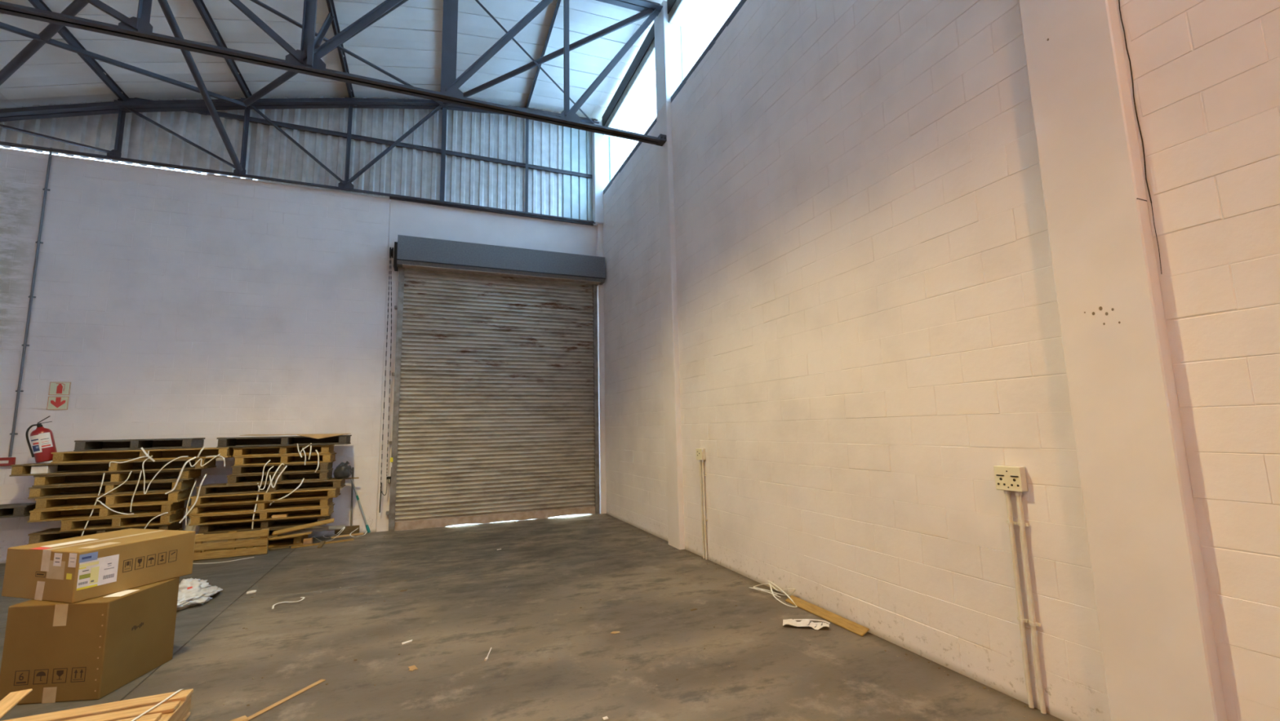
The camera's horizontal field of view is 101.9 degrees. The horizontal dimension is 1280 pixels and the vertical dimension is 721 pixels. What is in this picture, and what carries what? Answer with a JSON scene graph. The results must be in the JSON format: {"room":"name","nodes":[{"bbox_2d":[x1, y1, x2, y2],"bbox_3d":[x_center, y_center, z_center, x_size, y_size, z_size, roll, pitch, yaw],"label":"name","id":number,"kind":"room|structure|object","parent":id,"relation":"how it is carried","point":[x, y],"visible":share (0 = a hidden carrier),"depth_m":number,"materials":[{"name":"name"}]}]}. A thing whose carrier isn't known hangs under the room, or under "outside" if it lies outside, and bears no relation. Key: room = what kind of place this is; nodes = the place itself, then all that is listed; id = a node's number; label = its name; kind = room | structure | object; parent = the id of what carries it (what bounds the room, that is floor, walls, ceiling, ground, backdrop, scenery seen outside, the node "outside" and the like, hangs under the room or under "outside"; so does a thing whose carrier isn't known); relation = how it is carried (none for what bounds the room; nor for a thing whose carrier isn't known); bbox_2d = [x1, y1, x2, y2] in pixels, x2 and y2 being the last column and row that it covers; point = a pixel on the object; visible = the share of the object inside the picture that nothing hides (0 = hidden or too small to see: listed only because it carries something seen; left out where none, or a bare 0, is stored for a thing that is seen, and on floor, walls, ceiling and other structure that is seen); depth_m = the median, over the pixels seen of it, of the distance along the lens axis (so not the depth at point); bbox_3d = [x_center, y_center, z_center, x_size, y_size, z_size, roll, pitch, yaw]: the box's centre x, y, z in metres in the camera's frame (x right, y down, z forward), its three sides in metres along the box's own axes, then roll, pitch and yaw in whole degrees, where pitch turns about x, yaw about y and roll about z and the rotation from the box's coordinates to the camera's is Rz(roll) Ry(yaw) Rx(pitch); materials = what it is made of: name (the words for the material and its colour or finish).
{"room":"warehouse","nodes":[
{"label":"warehouse","id":0,"kind":"room"},
{"bbox_2d":[0,502,35,518],"bbox_3d":[-7.727,1.831,6.329,0.558,0.127,0.397,2,-8,-22],"label":"pallet","id":1,"kind":"object","parent":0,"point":[22,509],"visible":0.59,"depth_m":6.26,"materials":[{"name":"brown wood"}]},
{"bbox_2d":[0,96,610,563],"bbox_3d":[-4.911,-1.113,8.313,10.640,7.890,0.240,2,-8,-22],"label":"wall","id":2,"kind":"structure","parent":0,"point":[171,304],"depth_m":7.80,"materials":[{"name":"paint"}]},
{"bbox_2d":[0,457,15,466],"bbox_3d":[-8.036,1.283,6.587,0.145,0.105,0.051,2,-8,-22],"label":"sign","id":3,"kind":"object","parent":2,"relation":"attached to","point":[4,461],"visible":0.86,"depth_m":6.57,"materials":[{"name":"red"}]},
{"bbox_2d":[8,147,53,457],"bbox_3d":[-8.064,-0.849,6.883,0.070,4.190,0.038,2,-8,-22],"label":"conduit","id":4,"kind":"object","parent":2,"relation":"attached to","point":[46,189],"visible":1,"depth_m":6.86,"materials":[{"name":"grey"}]},
{"bbox_2d":[46,382,71,409],"bbox_3d":[-7.684,0.467,6.867,0.210,0.370,0.005,2,-8,-22],"label":"sign","id":5,"kind":"object","parent":2,"relation":"attached to","point":[54,402],"visible":1,"depth_m":6.87,"materials":[{"name":"beige"}]},
{"bbox_2d":[378,235,605,531],"bbox_3d":[-2.348,0.344,8.872,3.636,4.720,0.346,2,-8,-22],"label":"roller shutter","id":6,"kind":"object","parent":2,"relation":"attached to","point":[495,413],"visible":1,"depth_m":8.89,"materials":[{"name":"metal"}]},
{"bbox_2d":[396,235,605,284],"bbox_3d":[-2.316,-1.745,9.109,3.522,0.520,0.222,2,-8,-22],"label":"hood","id":7,"kind":"object","parent":6,"relation":"attached to","point":[412,252],"depth_m":8.94,"materials":[{"name":"paint"}]},
{"bbox_2d":[0,0,666,119],"bbox_3d":[-2.245,-4.951,1.273,10.300,2.319,16.350,2,-8,-22],"label":"ceiling","id":8,"kind":"structure","parent":0,"point":[406,42],"depth_m":7.50,"materials":[{"name":"grey"}]},
{"bbox_2d":[0,513,1063,720],"bbox_3d":[-2.103,1.674,0.271,10.200,0.160,16.100,2,-8,-22],"label":"floor","id":9,"kind":"structure","parent":0,"point":[551,658],"depth_m":3.67,"materials":[{"name":"grey concrete"}]},
{"bbox_2d":[0,577,179,704],"bbox_3d":[-3.453,1.743,3.300,0.546,0.544,0.542,-1,-7,-5],"label":"carton","id":10,"kind":"object","parent":9,"relation":"on","point":[89,649],"visible":1,"depth_m":3.06,"materials":[{"name":"cardboard"}]},
{"bbox_2d":[1,528,195,603],"bbox_3d":[-3.585,1.347,3.482,0.664,0.294,0.653,-3,-8,15],"label":"carton","id":11,"kind":"object","parent":10,"relation":"on","point":[73,570],"visible":1,"depth_m":3.25,"materials":[{"name":"brown cardboard"}]},
{"bbox_2d":[79,573,90,579],"bbox_3d":[-3.342,1.300,3.127,0.001,0.025,0.052,-3,-8,15],"label":"print","id":12,"kind":"object","parent":11,"relation":"attached to","point":[82,575],"depth_m":3.13,"materials":[{"name":"green"}]},
{"bbox_2d":[78,569,93,585],"bbox_3d":[-3.339,1.305,3.136,0.044,0.080,0.057,2,-8,-22],"label":"print","id":13,"kind":"object","parent":11,"relation":"on","point":[86,577],"depth_m":3.13,"materials":[{"name":"grey"}]},
{"bbox_2d":[76,583,97,590],"bbox_3d":[-3.336,1.367,3.134,0.001,0.012,0.098,-3,-8,15],"label":"print","id":14,"kind":"object","parent":11,"relation":"attached to","point":[82,586],"depth_m":3.14,"materials":[{"name":"yellow"}]},
{"bbox_2d":[79,560,98,567],"bbox_3d":[-3.340,1.235,3.149,0.001,0.018,0.093,-3,-8,15],"label":"print","id":15,"kind":"object","parent":11,"relation":"on","point":[82,563],"depth_m":3.15,"materials":[{"name":"yellow"}]},
{"bbox_2d":[88,565,99,584],"bbox_3d":[-3.330,1.310,3.170,0.001,0.095,0.040,-3,-8,15],"label":"print","id":16,"kind":"object","parent":11,"relation":"on","point":[94,571],"depth_m":3.17,"materials":[{"name":"yellow"}]},
{"bbox_2d":[102,562,114,579],"bbox_3d":[-3.310,1.310,3.239,0.001,0.091,0.053,-3,-8,15],"label":"print","id":17,"kind":"object","parent":11,"relation":"attached to","point":[108,567],"depth_m":3.24,"materials":[{"name":"grey"}]},
{"bbox_2d":[2,688,193,720],"bbox_3d":[-2.892,1.805,2.264,1.245,0.131,0.785,2,-8,-22],"label":"pallet","id":18,"kind":"object","parent":9,"relation":"on","point":[177,707],"visible":1,"depth_m":2.65,"materials":[{"name":"brown wood"}]},
{"bbox_2d":[0,688,32,718],"bbox_3d":[-3.203,1.763,2.559,0.085,0.038,0.554,3,-8,-29],"label":"stick","id":19,"kind":"object","parent":18,"relation":"on","point":[9,701],"visible":1,"depth_m":2.71,"materials":[{"name":"brown wood"}]},
{"bbox_2d":[131,688,185,720],"bbox_3d":[-2.479,1.782,2.565,0.024,0.040,0.641,0,-8,-8],"label":"strap","id":20,"kind":"object","parent":18,"relation":"on","point":[176,691],"visible":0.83,"depth_m":2.68,"materials":[{"name":"white"}]},
{"bbox_2d":[176,577,222,610],"bbox_3d":[-4.191,2.138,4.780,0.492,0.177,0.793,2,-8,-22],"label":"plastic bag","id":21,"kind":"object","parent":9,"relation":"on","point":[192,592],"visible":0.77,"depth_m":4.80,"materials":[{"name":"grey"}]},
{"bbox_2d":[193,528,269,560],"bbox_3d":[-5.168,2.325,6.569,0.780,0.310,0.072,2,-8,-22],"label":"pallet","id":22,"kind":"object","parent":9,"relation":"on","point":[232,544],"visible":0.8,"depth_m":6.54,"materials":[{"name":"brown wood"}]},
{"bbox_2d":[230,715,248,720],"bbox_3d":[-2.152,1.911,2.744,0.060,0.004,0.125,-7,-10,39],"label":"strip","id":23,"kind":"object","parent":9,"relation":"on","point":[243,717],"visible":1,"depth_m":2.77,"materials":[{"name":"wood"}]},
{"bbox_2d":[201,534,307,552],"bbox_3d":[-5.314,2.501,7.165,1.215,0.122,0.417,2,-8,-22],"label":"pallet","id":24,"kind":"object","parent":9,"relation":"on","point":[297,540],"visible":0.25,"depth_m":7.17,"materials":[{"name":"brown wood"}]},
{"bbox_2d":[202,527,305,543],"bbox_3d":[-5.335,2.381,7.195,1.188,0.122,0.419,2,-8,-22],"label":"pallet","id":25,"kind":"object","parent":24,"relation":"on","point":[270,535],"visible":0.06,"depth_m":7.01,"materials":[{"name":"brown wood"}]},
{"bbox_2d":[197,515,330,533],"bbox_3d":[-5.186,2.261,7.261,1.471,0.123,0.417,2,-8,-22],"label":"pallet","id":26,"kind":"object","parent":25,"relation":"on","point":[290,522],"visible":0.49,"depth_m":7.17,"materials":[{"name":"brown wood"}]},
{"bbox_2d":[188,503,334,525],"bbox_3d":[-5.186,2.131,7.215,1.591,0.123,0.419,2,-8,-22],"label":"pallet","id":27,"kind":"object","parent":26,"relation":"on","point":[207,519],"visible":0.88,"depth_m":7.14,"materials":[{"name":"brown wood"}]},
{"bbox_2d":[186,497,333,515],"bbox_3d":[-5.224,2.010,7.237,1.609,0.123,0.420,2,-8,-22],"label":"pallet","id":28,"kind":"object","parent":27,"relation":"on","point":[322,502],"visible":0.62,"depth_m":7.18,"materials":[{"name":"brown wood"}]},
{"bbox_2d":[190,488,340,506],"bbox_3d":[-5.163,1.886,7.258,1.671,0.123,0.418,2,-8,-22],"label":"pallet","id":29,"kind":"object","parent":28,"relation":"on","point":[323,493],"visible":0.68,"depth_m":7.20,"materials":[{"name":"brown wood"}]},
{"bbox_2d":[179,473,206,523],"bbox_3d":[-5.825,1.795,6.770,0.243,0.611,0.021,3,-9,-30],"label":"strap","id":30,"kind":"object","parent":29,"relation":"hanging from","point":[192,507],"visible":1,"depth_m":6.78,"materials":[{"name":"white"}]},
{"bbox_2d":[195,477,345,496],"bbox_3d":[-5.126,1.768,7.312,1.688,0.123,0.422,2,-8,-22],"label":"pallet","id":31,"kind":"object","parent":29,"relation":"on","point":[213,489],"visible":0.91,"depth_m":7.26,"materials":[{"name":"brown wood"}]},
{"bbox_2d":[185,480,196,525],"bbox_3d":[-5.877,1.863,6.794,0.081,0.563,0.020,5,-10,-41],"label":"strap","id":32,"kind":"object","parent":31,"relation":"hanging from","point":[195,481],"visible":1,"depth_m":6.78,"materials":[{"name":"white"}]},
{"bbox_2d":[251,488,259,528],"bbox_3d":[-5.202,1.990,7.039,0.028,0.562,0.075,-4,-8,19],"label":"strap","id":33,"kind":"object","parent":31,"relation":"hanging from","point":[259,488],"visible":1,"depth_m":7.01,"materials":[{"name":"white"}]},
{"bbox_2d":[226,469,333,484],"bbox_3d":[-5.084,1.653,7.388,1.200,0.122,0.420,2,-8,-22],"label":"pallet","id":34,"kind":"object","parent":31,"relation":"on","point":[321,475],"visible":0.88,"depth_m":7.35,"materials":[{"name":"brown wood"}]},
{"bbox_2d":[231,461,333,475],"bbox_3d":[-5.061,1.530,7.405,1.150,0.123,0.420,2,-8,-22],"label":"pallet","id":35,"kind":"object","parent":34,"relation":"on","point":[326,466],"visible":0.84,"depth_m":7.37,"materials":[{"name":"brown wood"}]},
{"bbox_2d":[269,465,286,488],"bbox_3d":[-4.995,1.601,7.160,0.208,0.294,0.050,2,-8,-22],"label":"strap","id":36,"kind":"object","parent":35,"relation":"hanging from","point":[273,486],"visible":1,"depth_m":7.13,"materials":[{"name":"white"}]},
{"bbox_2d":[233,452,336,466],"bbox_3d":[-5.036,1.407,7.421,1.160,0.122,0.418,2,-8,-22],"label":"pallet","id":37,"kind":"object","parent":35,"relation":"on","point":[330,457],"visible":0.97,"depth_m":7.39,"materials":[{"name":"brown wood"}]},
{"bbox_2d":[232,444,334,456],"bbox_3d":[-5.075,1.287,7.453,1.158,0.123,0.418,2,-8,-22],"label":"pallet","id":38,"kind":"object","parent":37,"relation":"on","point":[322,449],"visible":0.92,"depth_m":7.44,"materials":[{"name":"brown wood"}]},
{"bbox_2d":[216,435,351,447],"bbox_3d":[-5.042,1.153,7.443,1.549,0.138,0.417,2,-8,-22],"label":"pallet","id":39,"kind":"object","parent":38,"relation":"on","point":[249,442],"visible":0.95,"depth_m":7.44,"materials":[{"name":"brown wood"}]},
{"bbox_2d":[239,433,350,435],"bbox_3d":[-4.920,1.066,7.483,1.290,0.031,0.400,2,-8,-22],"label":"cardboard sheet","id":40,"kind":"object","parent":39,"relation":"on","point":[300,433],"visible":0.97,"depth_m":7.33,"materials":[{"name":"cardboard"}]},
{"bbox_2d":[299,433,346,439],"bbox_3d":[-4.526,1.085,7.401,0.620,0.064,0.020,2,-8,-22],"label":"flap","id":41,"kind":"object","parent":40,"relation":"hanging from","point":[313,436],"visible":1,"depth_m":7.39,"materials":[{"name":"cardboard"}]},
{"bbox_2d":[269,478,304,505],"bbox_3d":[-4.881,1.814,7.175,0.402,0.348,0.042,1,-8,-17],"label":"strap","id":42,"kind":"object","parent":31,"relation":"hanging from","point":[303,478],"visible":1,"depth_m":7.18,"materials":[{"name":"white"}]},
{"bbox_2d":[333,461,351,478],"bbox_3d":[-4.365,1.603,7.637,0.240,0.254,0.247,2,-8,-22],"label":"bag","id":43,"kind":"object","parent":31,"relation":"on","point":[343,470],"visible":1,"depth_m":7.56,"materials":[{"name":"grey"}]},
{"bbox_2d":[271,513,288,518],"bbox_3d":[-4.965,2.141,7.162,0.170,0.038,0.100,2,-8,-22],"label":"timber offcut","id":44,"kind":"object","parent":27,"relation":"in","point":[280,515],"visible":1,"depth_m":7.13,"materials":[{"name":"brown wood"}]},
{"bbox_2d":[305,524,345,532],"bbox_3d":[-4.449,2.378,7.350,0.490,0.089,0.069,5,-10,-41],"label":"plank","id":45,"kind":"object","parent":26,"relation":"attached to","point":[338,526],"visible":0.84,"depth_m":7.40,"materials":[{"name":"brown wood"}]},
{"bbox_2d":[277,526,328,536],"bbox_3d":[-4.646,2.361,7.171,0.602,0.076,0.030,2,-8,-22],"label":"plank","id":46,"kind":"object","parent":45,"relation":"on","point":[326,528],"visible":0.68,"depth_m":7.18,"materials":[{"name":"brown wood"}]},
{"bbox_2d":[268,545,289,550],"bbox_3d":[-4.846,2.516,6.973,0.234,0.022,0.050,3,-9,-32],"label":"plank","id":47,"kind":"object","parent":9,"relation":"on","point":[287,546],"visible":1,"depth_m":6.96,"materials":[{"name":"brown wood"}]},
{"bbox_2d":[244,679,325,720],"bbox_3d":[-2.030,1.942,2.979,0.035,0.004,0.486,-4,-8,18],"label":"strip","id":48,"kind":"object","parent":9,"relation":"on","point":[318,682],"visible":1,"depth_m":2.96,"materials":[{"name":"wood"}]},
{"bbox_2d":[270,531,312,540],"bbox_3d":[-4.700,2.365,7.010,0.461,0.060,0.100,2,-8,-22],"label":"plank","id":49,"kind":"object","parent":9,"relation":"on","point":[308,532],"visible":1,"depth_m":6.98,"materials":[{"name":"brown wood"}]},
{"bbox_2d":[271,518,334,535],"bbox_3d":[-4.611,2.280,7.129,0.717,0.159,0.086,2,-8,-23],"label":"plank","id":50,"kind":"object","parent":49,"relation":"on","point":[331,520],"visible":1,"depth_m":7.11,"materials":[{"name":"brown wood"}]},
{"bbox_2d":[302,537,312,544],"bbox_3d":[-4.620,2.515,7.228,0.100,0.082,0.080,2,-8,-22],"label":"block","id":51,"kind":"object","parent":9,"relation":"on","point":[306,540],"visible":0.78,"depth_m":7.20,"materials":[{"name":"brown wood"}]},
{"bbox_2d":[290,537,354,548],"bbox_3d":[-4.401,2.539,7.217,0.747,0.022,0.050,4,-9,-37],"label":"plank","id":52,"kind":"object","parent":9,"relation":"on","point":[352,539],"visible":0.86,"depth_m":7.17,"materials":[{"name":"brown wood"}]},
{"bbox_2d":[334,524,359,534],"bbox_3d":[-4.426,2.562,7.846,0.325,0.120,0.022,3,-9,-22],"label":"plank","id":53,"kind":"object","parent":9,"relation":"on","point":[348,529],"visible":0.62,"depth_m":7.85,"materials":[{"name":"brown wood"}]},
{"bbox_2d":[330,532,363,537],"bbox_3d":[-4.361,2.606,7.741,0.424,0.022,0.050,4,-9,-37],"label":"plank","id":54,"kind":"object","parent":9,"relation":"on","point":[361,533],"visible":1,"depth_m":7.72,"materials":[{"name":"brown wood"}]},
{"bbox_2d":[350,466,354,525],"bbox_3d":[-4.406,2.137,7.943,0.067,0.991,0.029,-7,-9,38],"label":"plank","id":55,"kind":"object","parent":9,"relation":"on","point":[353,468],"visible":0.88,"depth_m":7.93,"materials":[{"name":"brown wood"}]},
{"bbox_2d":[350,478,370,533],"bbox_3d":[-4.259,2.206,7.909,0.319,0.830,0.044,1,-8,-14],"label":"pole","id":56,"kind":"object","parent":9,"relation":"on","point":[352,481],"visible":0.94,"depth_m":7.90,"materials":[{"name":"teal metal"}]},
{"bbox_2d":[591,120,608,514],"bbox_3d":[-0.735,-0.964,9.863,0.290,7.500,0.280,2,-8,-22],"label":"pillar","id":57,"kind":"structure","parent":9,"relation":"on","point":[600,152],"depth_m":9.91,"materials":[{"name":"paint"}]},
{"bbox_2d":[0,97,599,223],"bbox_3d":[-5.188,-3.816,8.359,9.441,2.164,0.190,2,-8,-22],"label":"roof truss","id":58,"kind":"object","parent":57,"relation":"attached to","point":[119,107],"visible":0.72,"depth_m":8.03,"materials":[{"name":"grey metal"}]},
{"bbox_2d":[223,523,1025,717],"bbox_3d":[-1.604,2.188,4.920,5.107,0.004,7.149,2,-8,-22],"label":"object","id":59,"kind":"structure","parent":9,"relation":"on","point":[619,523],"depth_m":5.03,"materials":[{"name":"beige"}]},
{"bbox_2d":[242,515,1025,706],"bbox_3d":[-1.436,2.186,4.927,4.809,0.005,7.286,2,-8,-22],"label":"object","id":60,"kind":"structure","parent":9,"relation":"on","point":[598,515],"depth_m":4.38,"materials":[{"name":"grey concrete"}]},
{"bbox_2d":[653,0,684,549],"bbox_3d":[0.469,-1.367,7.132,0.260,7.580,0.340,2,-8,-22],"label":"pillar","id":61,"kind":"structure","parent":9,"relation":"on","point":[668,58],"depth_m":7.02,"materials":[{"name":"paint"}]},
{"bbox_2d":[0,0,666,146],"bbox_3d":[-4.049,-4.201,5.600,9.470,2.164,0.190,2,-8,-22],"label":"roof truss","id":62,"kind":"object","parent":61,"relation":"attached to","point":[307,60],"visible":0.99,"depth_m":5.93,"materials":[{"name":"grey metal"}]},
{"bbox_2d":[0,0,88,85],"bbox_3d":[-6.871,-3.712,5.978,4.218,0.980,0.084,-4,-8,22],"label":"brace","id":63,"kind":"object","parent":62,"relation":"attached to","point":[74,7],"visible":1,"depth_m":6.00,"materials":[{"name":"grey metal"}]},
{"bbox_2d":[0,22,246,107],"bbox_3d":[-6.870,-3.697,5.976,0.050,0.919,4.211,-4,-8,23],"label":"brace","id":64,"kind":"object","parent":62,"relation":"attached to","point":[2,25],"visible":1,"depth_m":6.51,"materials":[{"name":"grey metal"}]},
{"bbox_2d":[157,0,242,171],"bbox_3d":[-5.555,-3.558,6.514,0.082,1.117,2.883,1,-8,-19],"label":"brace","id":65,"kind":"object","parent":62,"relation":"attached to","point":[164,5],"visible":1,"depth_m":6.59,"materials":[{"name":"grey metal"}]},
{"bbox_2d":[314,12,333,49],"bbox_3d":[-3.842,-3.935,6.268,0.050,1.420,1.100,2,-8,-22],"label":"brace","id":66,"kind":"object","parent":62,"relation":"attached to","point":[322,31],"visible":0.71,"depth_m":6.37,"materials":[{"name":"grey metal"}]},
{"bbox_2d":[242,0,408,106],"bbox_3d":[-4.175,-4.390,7.170,4.093,0.720,0.084,-4,-8,24],"label":"brace","id":67,"kind":"object","parent":62,"relation":"attached to","point":[287,75],"visible":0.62,"depth_m":7.61,"materials":[{"name":"grey metal"}]},
{"bbox_2d":[249,0,444,106],"bbox_3d":[-4.184,-4.362,7.190,0.050,0.739,4.053,-4,-8,22],"label":"brace","id":68,"kind":"object","parent":62,"relation":"attached to","point":[260,3],"visible":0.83,"depth_m":7.27,"materials":[{"name":"grey metal"}]},
{"bbox_2d":[475,0,593,123],"bbox_3d":[-1.625,-4.717,8.282,0.030,0.320,3.950,-4,-8,21],"label":"brace","id":69,"kind":"object","parent":62,"relation":"attached to","point":[477,1],"visible":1,"depth_m":8.00,"materials":[{"name":"grey metal"}]},
{"bbox_2d":[443,8,653,106],"bbox_3d":[-1.616,-4.745,8.262,3.989,0.320,0.084,-5,-8,25],"label":"brace","id":70,"kind":"object","parent":62,"relation":"attached to","point":[633,19],"visible":0.97,"depth_m":8.08,"materials":[{"name":"grey metal"}]},
{"bbox_2d":[748,580,797,607],"bbox_3d":[1.197,2.034,4.587,0.175,0.105,0.577,3,-9,-29],"label":"strap","id":71,"kind":"object","parent":9,"relation":"on","point":[769,581],"visible":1,"depth_m":4.62,"materials":[{"name":"white"}]},
{"bbox_2d":[782,618,829,629],"bbox_3d":[1.245,1.979,3.903,0.331,0.033,0.130,-3,-8,16],"label":"crumpled paper","id":72,"kind":"object","parent":9,"relation":"on","point":[816,625],"visible":1,"depth_m":3.90,"materials":[{"name":"grey paper"}]},
{"bbox_2d":[793,618,830,623],"bbox_3d":[1.314,1.992,3.977,0.264,0.018,0.024,-4,-8,18],"label":"paper strip","id":73,"kind":"object","parent":9,"relation":"on","point":[793,619],"visible":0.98,"depth_m":3.97,"materials":[{"name":"paper"}]},
{"bbox_2d":[785,595,869,635],"bbox_3d":[1.448,1.996,4.095,0.080,0.043,0.850,2,-8,-23],"label":"strip","id":74,"kind":"object","parent":9,"relation":"on","point":[846,624],"visible":1,"depth_m":4.03,"materials":[{"name":"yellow wood"}]},
{"bbox_2d":[1018,0,1227,720],"bbox_3d":[2.265,-1.983,2.712,0.269,7.580,0.390,2,-8,-22],"label":"pillar","id":75,"kind":"structure","parent":9,"relation":"on","point":[1160,656],"depth_m":2.38,"materials":[{"name":"paint"}]},
{"bbox_3d":[-6.762,2.443,6.539,1.400,0.136,0.417,2,-8,-22],"label":"pallet","id":76,"kind":"object","parent":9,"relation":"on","visible":0},
{"bbox_3d":[-6.751,2.309,6.563,1.330,0.136,0.418,2,-8,-22],"label":"pallet","id":77,"kind":"object","parent":76,"relation":"on","visible":0},
{"bbox_2d":[26,520,182,544],"bbox_3d":[-6.739,2.177,6.609,1.342,0.135,0.419,2,-8,-22],"label":"pallet","id":78,"kind":"object","parent":77,"relation":"on","point":[51,534],"visible":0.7,"depth_m":6.48,"materials":[{"name":"brown wood"}]},
{"bbox_2d":[59,509,185,532],"bbox_3d":[-6.582,2.041,6.647,1.070,0.135,0.419,2,-8,-22],"label":"pallet","id":79,"kind":"object","parent":78,"relation":"on","point":[73,525],"visible":0.77,"depth_m":6.57,"materials":[{"name":"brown wood"}]},
{"bbox_2d":[26,500,185,522],"bbox_3d":[-6.719,1.902,6.611,1.359,0.135,0.416,2,-8,-22],"label":"pallet","id":80,"kind":"object","parent":79,"relation":"on","point":[44,515],"visible":0.73,"depth_m":6.56,"materials":[{"name":"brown wood"}]},
{"bbox_2d":[33,488,191,510],"bbox_3d":[-6.676,1.768,6.647,1.379,0.136,0.418,2,-8,-22],"label":"pallet","id":81,"kind":"object","parent":80,"relation":"on","point":[55,503],"visible":0.76,"depth_m":6.60,"materials":[{"name":"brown wood"}]},
{"bbox_2d":[27,478,195,498],"bbox_3d":[-6.715,1.634,6.673,1.480,0.136,0.417,2,-8,-22],"label":"pallet","id":82,"kind":"object","parent":81,"relation":"on","point":[35,492],"visible":0.84,"depth_m":6.63,"materials":[{"name":"brown wood"}]},
{"bbox_2d":[31,468,202,486],"bbox_3d":[-6.688,1.503,6.723,1.520,0.136,0.420,2,-8,-22],"label":"pallet","id":83,"kind":"object","parent":82,"relation":"on","point":[187,474],"visible":0.81,"depth_m":6.68,"materials":[{"name":"brown wood"}]},
{"bbox_2d":[80,472,105,536],"bbox_3d":[-6.757,1.836,6.404,0.162,0.896,0.026,2,-8,-22],"label":"strap","id":84,"kind":"object","parent":83,"relation":"hanging from","point":[104,473],"visible":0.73,"depth_m":6.42,"materials":[{"name":"white"}]},
{"bbox_2d":[8,457,216,476],"bbox_3d":[-6.703,1.365,6.716,1.875,0.136,0.422,2,-8,-22],"label":"pallet","id":85,"kind":"object","parent":83,"relation":"on","point":[24,469],"visible":0.9,"depth_m":6.69,"materials":[{"name":"brown wood"}]},
{"bbox_2d":[25,415,57,462],"bbox_3d":[-7.381,0.975,6.423,0.291,0.576,0.189,4,-9,-36],"label":"fire extinguisher","id":86,"kind":"object","parent":85,"relation":"on","point":[42,441],"visible":0.96,"depth_m":6.36,"materials":[{"name":"red metal"}]},
{"bbox_2d":[31,444,39,452],"bbox_3d":[-7.367,1.072,6.336,0.066,0.075,0.051,-12,0,-37],"label":"print","id":87,"kind":"object","parent":86,"relation":"attached to","point":[36,448],"depth_m":6.33,"materials":[{"name":"blue"}]},
{"bbox_2d":[30,465,57,473],"bbox_3d":[-7.307,1.336,6.372,0.150,0.088,0.185,2,-8,-22],"label":"carton","id":88,"kind":"object","parent":85,"relation":"on","point":[40,468],"visible":0.98,"depth_m":6.30,"materials":[{"name":"cardboard"}]},
{"bbox_2d":[96,471,133,514],"bbox_3d":[-6.540,1.662,6.487,0.367,0.541,0.022,2,-8,-26],"label":"strap","id":89,"kind":"object","parent":85,"relation":"hanging from","point":[131,471],"visible":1,"depth_m":6.47,"materials":[{"name":"white"}]},
{"bbox_2d":[129,470,142,511],"bbox_3d":[-6.372,1.653,6.562,0.076,0.508,0.026,2,-8,-22],"label":"strap","id":90,"kind":"object","parent":85,"relation":"hanging from","point":[141,470],"visible":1,"depth_m":6.55,"materials":[{"name":"white"}]},
{"bbox_2d":[50,447,234,463],"bbox_3d":[-6.430,1.237,6.841,1.770,0.136,0.419,2,-8,-22],"label":"pallet","id":91,"kind":"object","parent":85,"relation":"on","point":[157,454],"visible":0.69,"depth_m":6.81,"materials":[{"name":"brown wood"}]},
{"bbox_2d":[108,450,149,466],"bbox_3d":[-6.469,1.243,6.574,0.378,0.185,0.030,2,-8,-24],"label":"strap","id":92,"kind":"object","parent":91,"relation":"hanging from","point":[148,451],"visible":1,"depth_m":6.56,"materials":[{"name":"white"}]},
{"bbox_2d":[73,437,205,451],"bbox_3d":[-6.543,1.102,6.838,1.191,0.135,0.419,2,-8,-22],"label":"pallet","id":93,"kind":"object","parent":91,"relation":"on","point":[191,442],"visible":0.98,"depth_m":6.83,"materials":[{"name":"brown wood"}]},
{"bbox_2d":[142,455,188,493],"bbox_3d":[-6.118,1.462,6.686,0.438,0.482,0.082,2,-8,-22],"label":"strap","id":94,"kind":"object","parent":91,"relation":"hanging from","point":[144,491],"visible":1,"depth_m":6.61,"materials":[{"name":"white"}]},
{"bbox_2d":[164,456,195,493],"bbox_3d":[-5.958,1.487,6.732,0.292,0.468,0.050,2,-8,-22],"label":"strap","id":95,"kind":"object","parent":91,"relation":"hanging from","point":[187,461],"visible":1,"depth_m":6.72,"materials":[{"name":"white"}]},
{"bbox_2d":[189,453,220,466],"bbox_3d":[-5.747,1.314,6.853,0.333,0.161,0.027,2,-8,-22],"label":"strap","id":96,"kind":"object","parent":85,"relation":"hanging from","point":[201,459],"visible":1,"depth_m":6.83,"materials":[{"name":"white"}]},
{"bbox_2d":[602,0,1279,720],"bbox_3d":[2.340,-1.933,2.720,0.262,7.760,16.150,2,-8,-22],"label":"wall","id":97,"kind":"structure","parent":0,"point":[868,326],"depth_m":3.36,"materials":[{"name":"paint"}]},
{"bbox_2d":[601,23,657,194],"bbox_3d":[-0.152,-4.119,9.043,0.256,1.720,2.930,2,-8,-22],"label":"window","id":98,"kind":"structure","parent":97,"relation":"in","point":[632,108],"depth_m":8.96,"materials":[{"name":"white glass"}]},
{"bbox_2d":[696,448,707,559],"bbox_3d":[0.724,1.652,6.021,0.053,1.246,0.140,2,-8,-22],"label":"electrical outlet","id":99,"kind":"object","parent":97,"relation":"attached to","point":[700,452],"visible":1,"depth_m":6.02,"materials":[{"name":"beige"}]},
{"bbox_2d":[666,0,746,102],"bbox_3d":[1.355,-4.636,5.344,0.256,1.720,4.445,2,-8,-22],"label":"window","id":100,"kind":"structure","parent":97,"relation":"in","point":[702,22],"depth_m":6.98,"materials":[{"name":"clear glass"}]},
{"bbox_2d":[993,465,1046,713],"bbox_3d":[2.043,1.200,2.778,0.056,1.246,0.140,2,-8,-22],"label":"electrical outlet","id":101,"kind":"object","parent":97,"relation":"attached to","point":[1008,478],"visible":1,"depth_m":2.78,"materials":[{"name":"beige"}]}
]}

